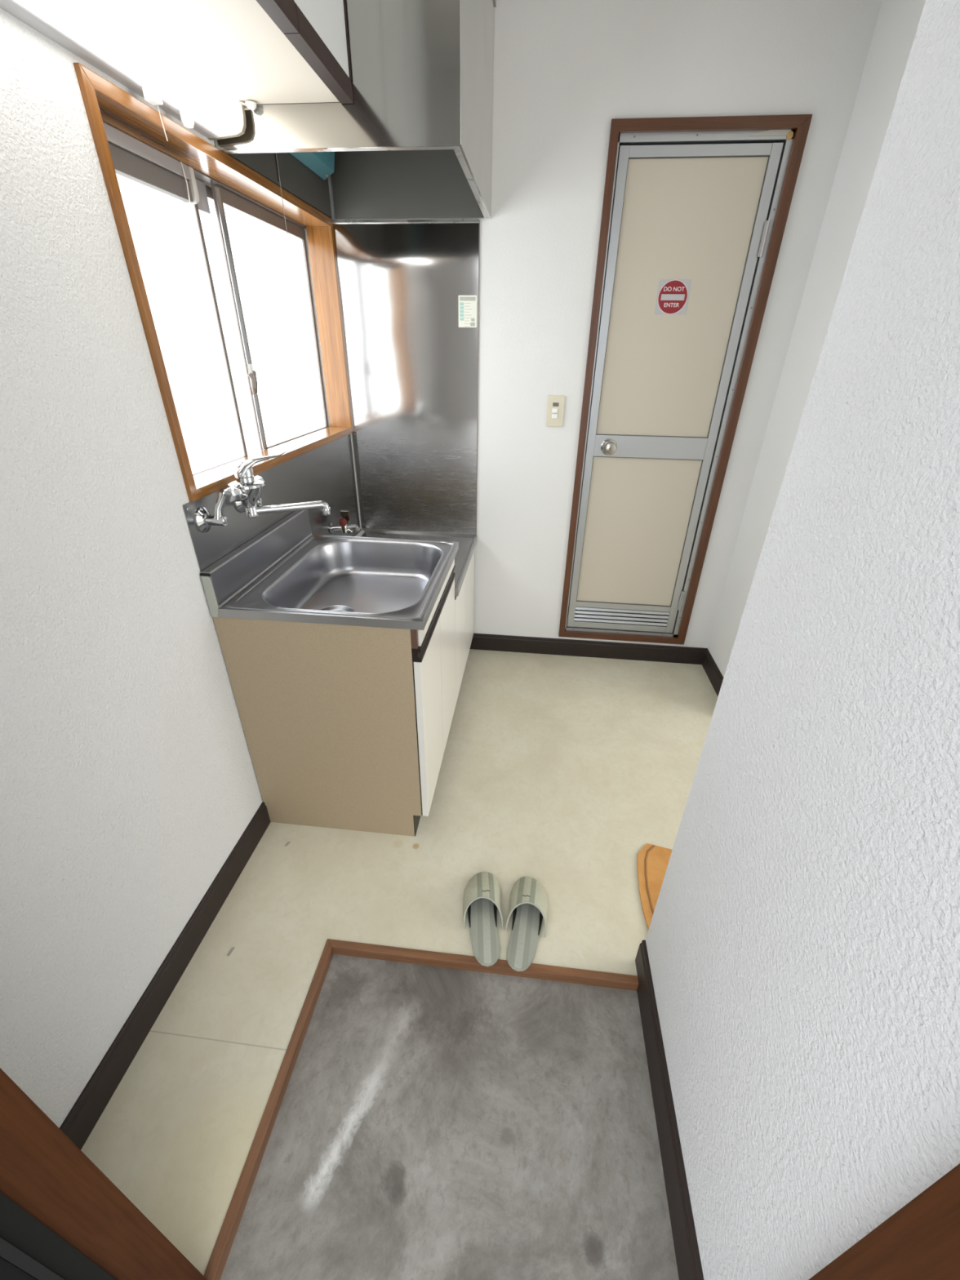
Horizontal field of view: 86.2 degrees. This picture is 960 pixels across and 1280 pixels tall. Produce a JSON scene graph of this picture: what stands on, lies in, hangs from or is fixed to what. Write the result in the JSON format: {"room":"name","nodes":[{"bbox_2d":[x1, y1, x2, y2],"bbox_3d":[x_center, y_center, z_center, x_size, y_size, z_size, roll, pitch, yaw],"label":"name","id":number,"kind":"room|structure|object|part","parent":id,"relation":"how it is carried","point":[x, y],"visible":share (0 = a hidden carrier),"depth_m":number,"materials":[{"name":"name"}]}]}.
{"room":"kitchen","nodes":[
{"label":"kitchen","id":0,"kind":"room"},
{"bbox_2d":[0,7,361,1128],"bbox_3d":[-0.742,-0.500,1.256,0.140,2.440,2.372,4,30,5],"label":"wall","id":1,"kind":"structure","parent":0,"point":[128,780],"depth_m":0.94,"materials":[{"name":"paint"}]},
{"bbox_2d":[59,801,270,1150],"bbox_3d":[-0.749,0.792,1.276,0.010,0.092,0.939,4,30,5],"label":"baseboard","id":2,"kind":"structure","parent":1,"relation":"attached to","point":[83,1116],"depth_m":1.20,"materials":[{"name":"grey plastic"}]},
{"bbox_2d":[73,62,353,502],"bbox_3d":[-0.680,-0.937,1.549,0.145,0.728,1.183,4,30,5],"label":"window","id":3,"kind":"structure","parent":1,"relation":"in","point":[220,177],"depth_m":1.42,"materials":[{"name":"brown wood"}]},
{"bbox_3d":[-0.718,-0.652,1.045,0.095,0.727,0.024,4,30,5],"label":"frame","id":4,"kind":"part","parent":3,"relation":"part of","materials":[{"name":"brown wood"}]},
{"bbox_2d":[107,142,193,202],"bbox_3d":[-0.717,-0.985,1.073,0.022,0.040,0.346,4,30,5],"label":"rolled blind","id":5,"kind":"object","parent":3,"relation":"attached to","point":[134,163],"depth_m":1.10,"materials":[{"name":"grey fabric"}]},
{"bbox_2d":[102,122,199,204],"bbox_3d":[-0.713,-0.997,1.077,0.039,0.074,0.365,4,30,5],"label":"blind cassette","id":6,"kind":"object","parent":3,"relation":"attached to","point":[134,160],"visible":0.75,"depth_m":1.09,"materials":[{"name":"grey metal"}]},
{"bbox_3d":[-0.716,-1.013,1.057,0.030,0.026,0.346,4,30,5],"label":"head rail","id":7,"kind":"part","parent":6,"relation":"part of","materials":[{"name":"grey metal"}]},
{"bbox_3d":[-0.682,-1.062,1.192,0.006,0.074,0.004,4,30,5],"label":"cord","id":8,"kind":"part","parent":6,"relation":"part of","materials":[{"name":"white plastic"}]},
{"bbox_3d":[-0.747,-1.164,1.335,0.006,0.065,0.123,4,30,5],"label":"screen frame","id":9,"kind":"part","parent":3,"relation":"part of","materials":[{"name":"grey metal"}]},
{"bbox_3d":[-0.723,-1.231,1.389,0.048,0.048,1.175,4,30,5],"label":"track frame","id":10,"kind":"part","parent":3,"relation":"part of","materials":[{"name":"brown metal"}]},
{"bbox_3d":[-0.753,-0.754,1.248,0.010,0.695,0.456,4,30,5],"label":"sash","id":11,"kind":"part","parent":3,"relation":"part of","materials":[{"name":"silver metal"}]},
{"bbox_3d":[-0.704,-0.802,1.597,0.018,0.067,0.051,-3,30,-7],"label":"latch lever","id":12,"kind":"part","parent":3,"relation":"part of","materials":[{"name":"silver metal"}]},
{"bbox_3d":[-0.694,-1.073,1.813,0.016,0.695,0.586,4,30,5],"label":"sash","id":13,"kind":"part","parent":3,"relation":"part of","materials":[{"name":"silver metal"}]},
{"bbox_3d":[-0.660,-0.629,1.720,0.095,0.024,1.182,4,30,5],"label":"sill","id":14,"kind":"part","parent":3,"relation":"part of","materials":[{"name":"brown wood"}]},
{"bbox_3d":[-0.593,-1.219,2.049,0.095,0.727,0.023,4,30,5],"label":"frame","id":15,"kind":"part","parent":3,"relation":"part of","materials":[{"name":"brown wood"}]},
{"bbox_2d":[118,0,353,104],"bbox_3d":[-0.501,-1.234,0.644,0.346,0.543,0.904,4,30,5],"label":"upper cabinet","id":16,"kind":"object","parent":1,"relation":"attached to","point":[260,51],"visible":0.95,"depth_m":0.96,"materials":[{"name":"beige"}]},
{"bbox_2d":[0,0,246,141],"bbox_3d":[-0.630,-0.959,0.832,0.096,0.130,0.847,4,30,5],"label":"light","id":17,"kind":"object","parent":16,"relation":"attached to","point":[107,35],"visible":1,"depth_m":0.90,"materials":[{"name":"white plastic"}]},
{"bbox_3d":[-0.620,-1.011,0.999,0.003,0.055,0.010,7,30,11],"label":"pull cord","id":18,"kind":"part","parent":17,"relation":"part of","materials":[{"name":"white plastic"}]},
{"bbox_2d":[225,92,256,110],"bbox_3d":[-0.528,-1.195,1.136,0.024,0.012,0.090,8,30,13],"label":"clip","id":19,"kind":"object","parent":16,"relation":"attached to","point":[251,105],"visible":1,"depth_m":1.15,"materials":[{"name":"white plastic"}]},
{"bbox_3d":[-0.346,-1.008,0.762,0.030,0.036,0.294,4,30,5],"label":"handle rail","id":20,"kind":"part","parent":16,"relation":"part of","materials":[{"name":"grey"}]},
{"bbox_3d":[-0.314,-1.153,1.019,0.030,0.036,0.295,4,30,5],"label":"handle rail","id":21,"kind":"part","parent":16,"relation":"part of","materials":[{"name":"grey"}]},
{"bbox_3d":[-0.310,-1.385,0.883,0.020,0.501,0.289,4,30,5],"label":"door","id":22,"kind":"part","parent":16,"relation":"part of","materials":[{"name":"grey laminate"}]},
{"bbox_2d":[195,451,330,533],"bbox_3d":[-0.543,-0.375,1.304,0.258,0.162,0.242,4,30,5],"label":"mixer tap","id":23,"kind":"object","parent":1,"relation":"attached to","point":[246,491],"visible":1,"depth_m":1.28,"materials":[{"name":"silver metal"}]},
{"bbox_2d":[227,478,265,507],"bbox_3d":[-0.596,-0.372,1.320,0.088,0.078,0.103,4,30,5],"label":"tap","id":24,"kind":"object","parent":23,"relation":"on","point":[249,491],"depth_m":1.29,"materials":[{"name":"silver metal"}]},
{"bbox_3d":[-0.559,-0.444,1.321,0.046,0.059,0.153,26,38,37],"label":"lever","id":25,"kind":"part","parent":23,"relation":"part of","materials":[{"name":"silver metal"}]},
{"bbox_3d":[-0.509,-0.345,1.365,0.213,0.037,0.031,-8,31,-15],"label":"spout","id":26,"kind":"part","parent":23,"relation":"part of","materials":[{"name":"silver metal"}]},
{"bbox_2d":[182,434,360,667],"bbox_3d":[-0.626,-0.405,1.810,0.005,0.452,1.182,4,30,5],"label":"sheet","id":27,"kind":"object","parent":1,"relation":"attached to","point":[326,473],"visible":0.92,"depth_m":1.73,"materials":[{"name":"silver metal"}]},
{"bbox_2d":[328,510,359,533],"bbox_3d":[-0.550,-0.474,2.079,0.135,0.093,0.059,-20,36,-32],"label":"tap","id":28,"kind":"object","parent":27,"relation":"attached to","point":[344,527],"visible":1,"depth_m":2.07,"materials":[{"name":"silver metal"}]},
{"bbox_3d":[-0.546,-0.501,2.086,0.036,0.052,0.012,4,30,5],"label":"knob","id":29,"kind":"part","parent":28,"relation":"part of","materials":[{"name":"red plastic"}]},
{"bbox_3d":[-0.563,-0.699,2.309,0.002,0.432,0.016,4,30,5],"label":"edge trim","id":30,"kind":"part","parent":27,"relation":"part of","materials":[{"name":"silver metal"}]},
{"bbox_2d":[214,0,496,313],"bbox_3d":[-0.292,-1.422,1.473,0.594,0.838,0.757,4,30,5],"label":"range hood","id":31,"kind":"object","parent":1,"relation":"attached to","point":[415,139],"visible":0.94,"depth_m":1.19,"materials":[{"name":"silver metal"}]},
{"bbox_3d":[-0.556,-1.239,1.446,0.003,0.538,0.004,-7,31,-14],"label":"pull cord","id":32,"kind":"part","parent":31,"relation":"part of","materials":[{"name":"white plastic"}]},
{"bbox_2d":[289,151,334,180],"bbox_3d":[-0.527,-1.631,1.585,0.061,0.252,0.310,4,30,5],"label":"ventilation fan","id":33,"kind":"object","parent":31,"relation":"attached to","point":[322,163],"visible":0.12,"depth_m":1.68,"materials":[{"name":"teal plastic"}]},
{"bbox_2d":[80,648,717,1279],"bbox_3d":[1.290,0.731,1.596,4.000,0.060,2.312,4,30,5],"label":"floor","id":34,"kind":"structure","parent":0,"point":[556,771],"depth_m":1.19,"materials":[{"name":"plastic"}]},
{"bbox_2d":[226,946,235,955],"bbox_3d":[-0.649,0.811,1.336,0.006,0.002,0.023,9,31,14],"label":"scrap","id":35,"kind":"object","parent":34,"relation":"on","point":[233,948],"visible":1,"depth_m":1.33,"materials":[{"name":"grey"}]},
{"bbox_2d":[213,558,456,836],"bbox_3d":[-0.394,0.145,1.745,0.544,0.765,0.590,4,30,5],"label":"base cabinet","id":36,"kind":"object","parent":34,"relation":"on","point":[348,727],"visible":0.9,"depth_m":1.47,"materials":[{"name":"beige"}]},
{"bbox_3d":[-0.437,0.284,1.498,0.520,0.765,0.015,4,30,5],"label":"panel","id":37,"kind":"part","parent":36,"relation":"part of","materials":[{"name":"beige wood"}]},
{"bbox_2d":[200,509,458,630],"bbox_3d":[-0.384,-0.186,1.563,0.556,0.255,0.608,4,30,5],"label":"sink","id":38,"kind":"object","parent":36,"relation":"on","point":[286,572],"visible":0.93,"depth_m":1.62,"materials":[{"name":"silver metal"}]},
{"bbox_2d":[219,534,457,622],"bbox_3d":[-0.370,-0.158,1.578,0.528,0.129,0.607,4,30,5],"label":"basin","id":39,"kind":"object","parent":38,"relation":"in","point":[317,578],"depth_m":1.66,"materials":[{"name":"silver metal"}]},
{"bbox_3d":[-0.148,-0.029,1.440,0.026,0.040,0.282,4,30,5],"label":"finger rail","id":40,"kind":"part","parent":36,"relation":"part of","materials":[{"name":"black"}]},
{"bbox_3d":[-0.152,0.237,1.590,0.018,0.569,0.280,4,30,5],"label":"door","id":41,"kind":"part","parent":36,"relation":"part of","materials":[{"name":"white laminate"}]},
{"bbox_3d":[-0.129,-0.149,1.555,0.017,0.056,0.575,4,30,5],"label":"drawer","id":42,"kind":"part","parent":36,"relation":"part of","materials":[{"name":"white laminate"}]},
{"bbox_3d":[-0.117,-0.173,1.696,0.026,0.040,0.305,4,30,5],"label":"finger rail","id":43,"kind":"part","parent":36,"relation":"part of","materials":[{"name":"black"}]},
{"bbox_3d":[-0.120,0.092,1.846,0.018,0.569,0.303,4,30,5],"label":"door","id":44,"kind":"part","parent":36,"relation":"part of","materials":[{"name":"white laminate"}]},
{"bbox_2d":[203,938,638,1279],"bbox_3d":[-0.037,0.993,1.083,0.810,0.052,0.603,4,30,5],"label":"edging","id":45,"kind":"object","parent":34,"relation":"on","point":[217,1261],"visible":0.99,"depth_m":1.28,"materials":[{"name":"brown wood"}]},
{"bbox_2d":[454,551,474,702],"bbox_3d":[-0.331,-0.072,2.311,0.544,0.586,0.612,4,30,5],"label":"base cabinet","id":46,"kind":"object","parent":34,"relation":"on","point":[464,602],"visible":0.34,"depth_m":2.22,"materials":[{"name":"white"}]},
{"bbox_2d":[354,528,477,596],"bbox_3d":[-0.321,-0.347,2.161,0.552,0.040,0.620,4,30,5],"label":"countertop","id":47,"kind":"structure","parent":46,"relation":"on","point":[467,542],"depth_m":2.36,"materials":[{"name":"silver metal"}]},
{"bbox_3d":[-0.089,-0.009,2.122,0.018,0.472,0.271,4,30,5],"label":"door","id":48,"kind":"part","parent":46,"relation":"part of","materials":[{"name":"white laminate"}]},
{"bbox_3d":[-0.056,-0.159,2.388,0.018,0.472,0.336,4,30,5],"label":"door","id":49,"kind":"part","parent":46,"relation":"part of","materials":[{"name":"white laminate"}]},
{"bbox_2d":[462,871,503,966],"bbox_3d":[0.008,0.743,1.410,0.110,0.060,0.265,0,30,-2],"label":"slipper","id":50,"kind":"object","parent":34,"relation":"on","point":[482,900],"visible":1,"depth_m":1.41,"materials":[{"name":"grey fabric"}]},
{"bbox_2d":[505,875,547,971],"bbox_3d":[0.129,0.751,1.398,0.110,0.060,0.265,6,30,9],"label":"slipper","id":51,"kind":"object","parent":34,"relation":"on","point":[528,903],"visible":1,"depth_m":1.40,"materials":[{"name":"grey fabric"}]},
{"bbox_2d":[637,843,672,929],"bbox_3d":[0.650,0.745,1.483,0.370,0.008,0.342,4,30,5],"label":"floor mat","id":52,"kind":"object","parent":34,"relation":"on","point":[653,860],"visible":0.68,"depth_m":1.55,"materials":[{"name":"brown"}]},
{"bbox_2d":[328,0,882,648],"bbox_3d":[1.437,-0.916,2.051,4.000,2.440,0.120,4,30,5],"label":"wall","id":53,"kind":"structure","parent":0,"point":[563,69],"depth_m":1.77,"materials":[{"name":"paint"}]},
{"bbox_2d":[331,219,479,534],"bbox_3d":[-0.282,-1.009,2.136,0.550,1.162,0.012,4,30,5],"label":"sheet","id":54,"kind":"object","parent":53,"relation":"attached to","point":[413,372],"visible":1,"depth_m":2.08,"materials":[{"name":"silver metal"}]},
{"bbox_3d":[-0.551,-0.720,2.334,0.016,0.427,0.002,4,30,5],"label":"edge trim","id":55,"kind":"part","parent":54,"relation":"part of","materials":[{"name":"silver metal"}]},
{"bbox_3d":[-0.275,-1.510,1.850,0.548,0.008,0.009,4,30,5],"label":"edge trim","id":56,"kind":"part","parent":54,"relation":"part of","materials":[{"name":"silver metal"}]},
{"bbox_2d":[457,295,476,327],"bbox_3d":[-0.048,-1.259,1.965,0.071,0.104,0.001,4,30,5],"label":"sticker","id":57,"kind":"object","parent":54,"relation":"attached to","point":[467,304],"visible":1,"depth_m":1.96,"materials":[{"name":"white paper"}]},
{"bbox_3d":[-0.010,-0.992,2.116,0.003,1.158,0.004,4,30,5],"label":"edge trim","id":58,"kind":"part","parent":54,"relation":"part of","materials":[{"name":"silver metal"}]},
{"bbox_2d":[546,395,564,426],"bbox_3d":[0.309,-0.938,2.102,0.068,0.117,0.012,4,30,5],"label":"light switch","id":59,"kind":"object","parent":53,"relation":"attached to","point":[555,409],"visible":1,"depth_m":2.10,"materials":[{"name":"beige plastic"}]},
{"bbox_2d":[470,633,706,664],"bbox_3d":[0.529,0.044,2.632,1.218,0.092,0.010,4,30,5],"label":"baseboard","id":60,"kind":"structure","parent":53,"relation":"attached to","point":[609,650],"depth_m":2.62,"materials":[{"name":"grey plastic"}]},
{"bbox_2d":[558,114,812,644],"bbox_3d":[0.722,-0.840,2.121,0.618,1.919,0.108,4,30,5],"label":"door","id":61,"kind":"structure","parent":53,"relation":"in","point":[705,201],"depth_m":1.98,"materials":[{"name":"beige plastic"}]},
{"bbox_3d":[0.431,-0.868,2.161,0.028,1.918,0.073,4,30,5],"label":"casing","id":62,"kind":"part","parent":61,"relation":"part of","materials":[{"name":"brown wood"}]},
{"bbox_3d":[0.540,-0.801,2.138,0.066,0.066,0.058,4,30,5],"label":"knob","id":63,"kind":"part","parent":61,"relation":"part of","materials":[{"name":"silver metal"}]},
{"bbox_3d":[0.711,-0.028,2.602,0.618,0.031,0.073,4,30,5],"label":"casing","id":64,"kind":"part","parent":61,"relation":"part of","materials":[{"name":"brown wood"}]},
{"bbox_3d":[0.707,-0.479,2.350,0.460,0.687,0.012,4,30,5],"label":"panel","id":65,"kind":"part","parent":61,"relation":"part of","materials":[{"name":"beige"}]},
{"bbox_2d":[654,279,691,315],"bbox_3d":[0.712,-1.267,1.895,0.113,0.109,0.002,4,30,5],"label":"sign","id":66,"kind":"object","parent":61,"relation":"attached to","point":[673,295],"visible":1,"depth_m":1.89,"materials":[{"name":"red metal"}]},
{"bbox_3d":[0.719,-1.230,1.924,0.460,0.874,0.012,4,30,5],"label":"panel","id":67,"kind":"part","parent":61,"relation":"part of","materials":[{"name":"beige"}]},
{"bbox_3d":[0.737,-1.670,1.670,0.618,0.031,0.073,4,30,5],"label":"casing","id":68,"kind":"part","parent":61,"relation":"part of","materials":[{"name":"brown wood"}]},
{"bbox_3d":[1.014,-0.830,2.110,0.035,1.918,0.073,4,30,5],"label":"casing","id":69,"kind":"part","parent":61,"relation":"part of","materials":[{"name":"brown wood"}]},
{"bbox_2d":[645,0,959,1279],"bbox_3d":[0.451,-0.013,0.431,0.120,2.440,0.723,4,30,5],"label":"wall","id":70,"kind":"structure","parent":0,"point":[802,940],"depth_m":0.55,"materials":[{"name":"paint"}]},
{"bbox_2d":[635,939,703,1279],"bbox_3d":[0.375,0.957,1.046,0.011,0.121,0.623,4,30,5],"label":"baseboard","id":71,"kind":"structure","parent":70,"relation":"attached to","point":[689,1266],"depth_m":1.00,"materials":[{"name":"grey plastic"}]},
{"bbox_2d":[707,0,925,677],"bbox_3d":[1.176,-0.790,1.820,0.100,2.440,0.460,4,30,5],"label":"wall","id":72,"kind":"structure","parent":0,"point":[898,20],"depth_m":1.71,"materials":[{"name":"paint"}]},
{"bbox_2d":[702,648,723,697],"bbox_3d":[1.105,0.193,2.384,0.010,0.092,0.460,4,30,5],"label":"baseboard","id":73,"kind":"structure","parent":72,"relation":"attached to","point":[712,670],"depth_m":2.44,"materials":[{"name":"grey plastic"}]},
{"bbox_3d":[-0.229,0.102,0.209,1.419,2.440,0.120,4,30,5],"label":"wall","id":74,"kind":"structure","parent":0,"visible":0},
{"bbox_2d":[0,1067,959,1279],"bbox_3d":[-0.063,0.269,0.273,1.120,2.069,0.140,4,30,5],"label":"door frame","id":75,"kind":"structure","parent":74,"relation":"in","point":[62,1218],"depth_m":0.51,"materials":[{"name":"brown wood"}]},
{"bbox_3d":[-0.068,0.298,0.242,1.120,2.049,0.056,4,30,5],"label":"frame","id":76,"kind":"part","parent":75,"relation":"part of","materials":[{"name":"black metal"}]},
{"bbox_3d":[-0.058,0.276,0.281,0.890,2.049,0.020,4,30,5],"label":"metal frame","id":77,"kind":"part","parent":75,"relation":"part of","materials":[{"name":"black"}]}
]}

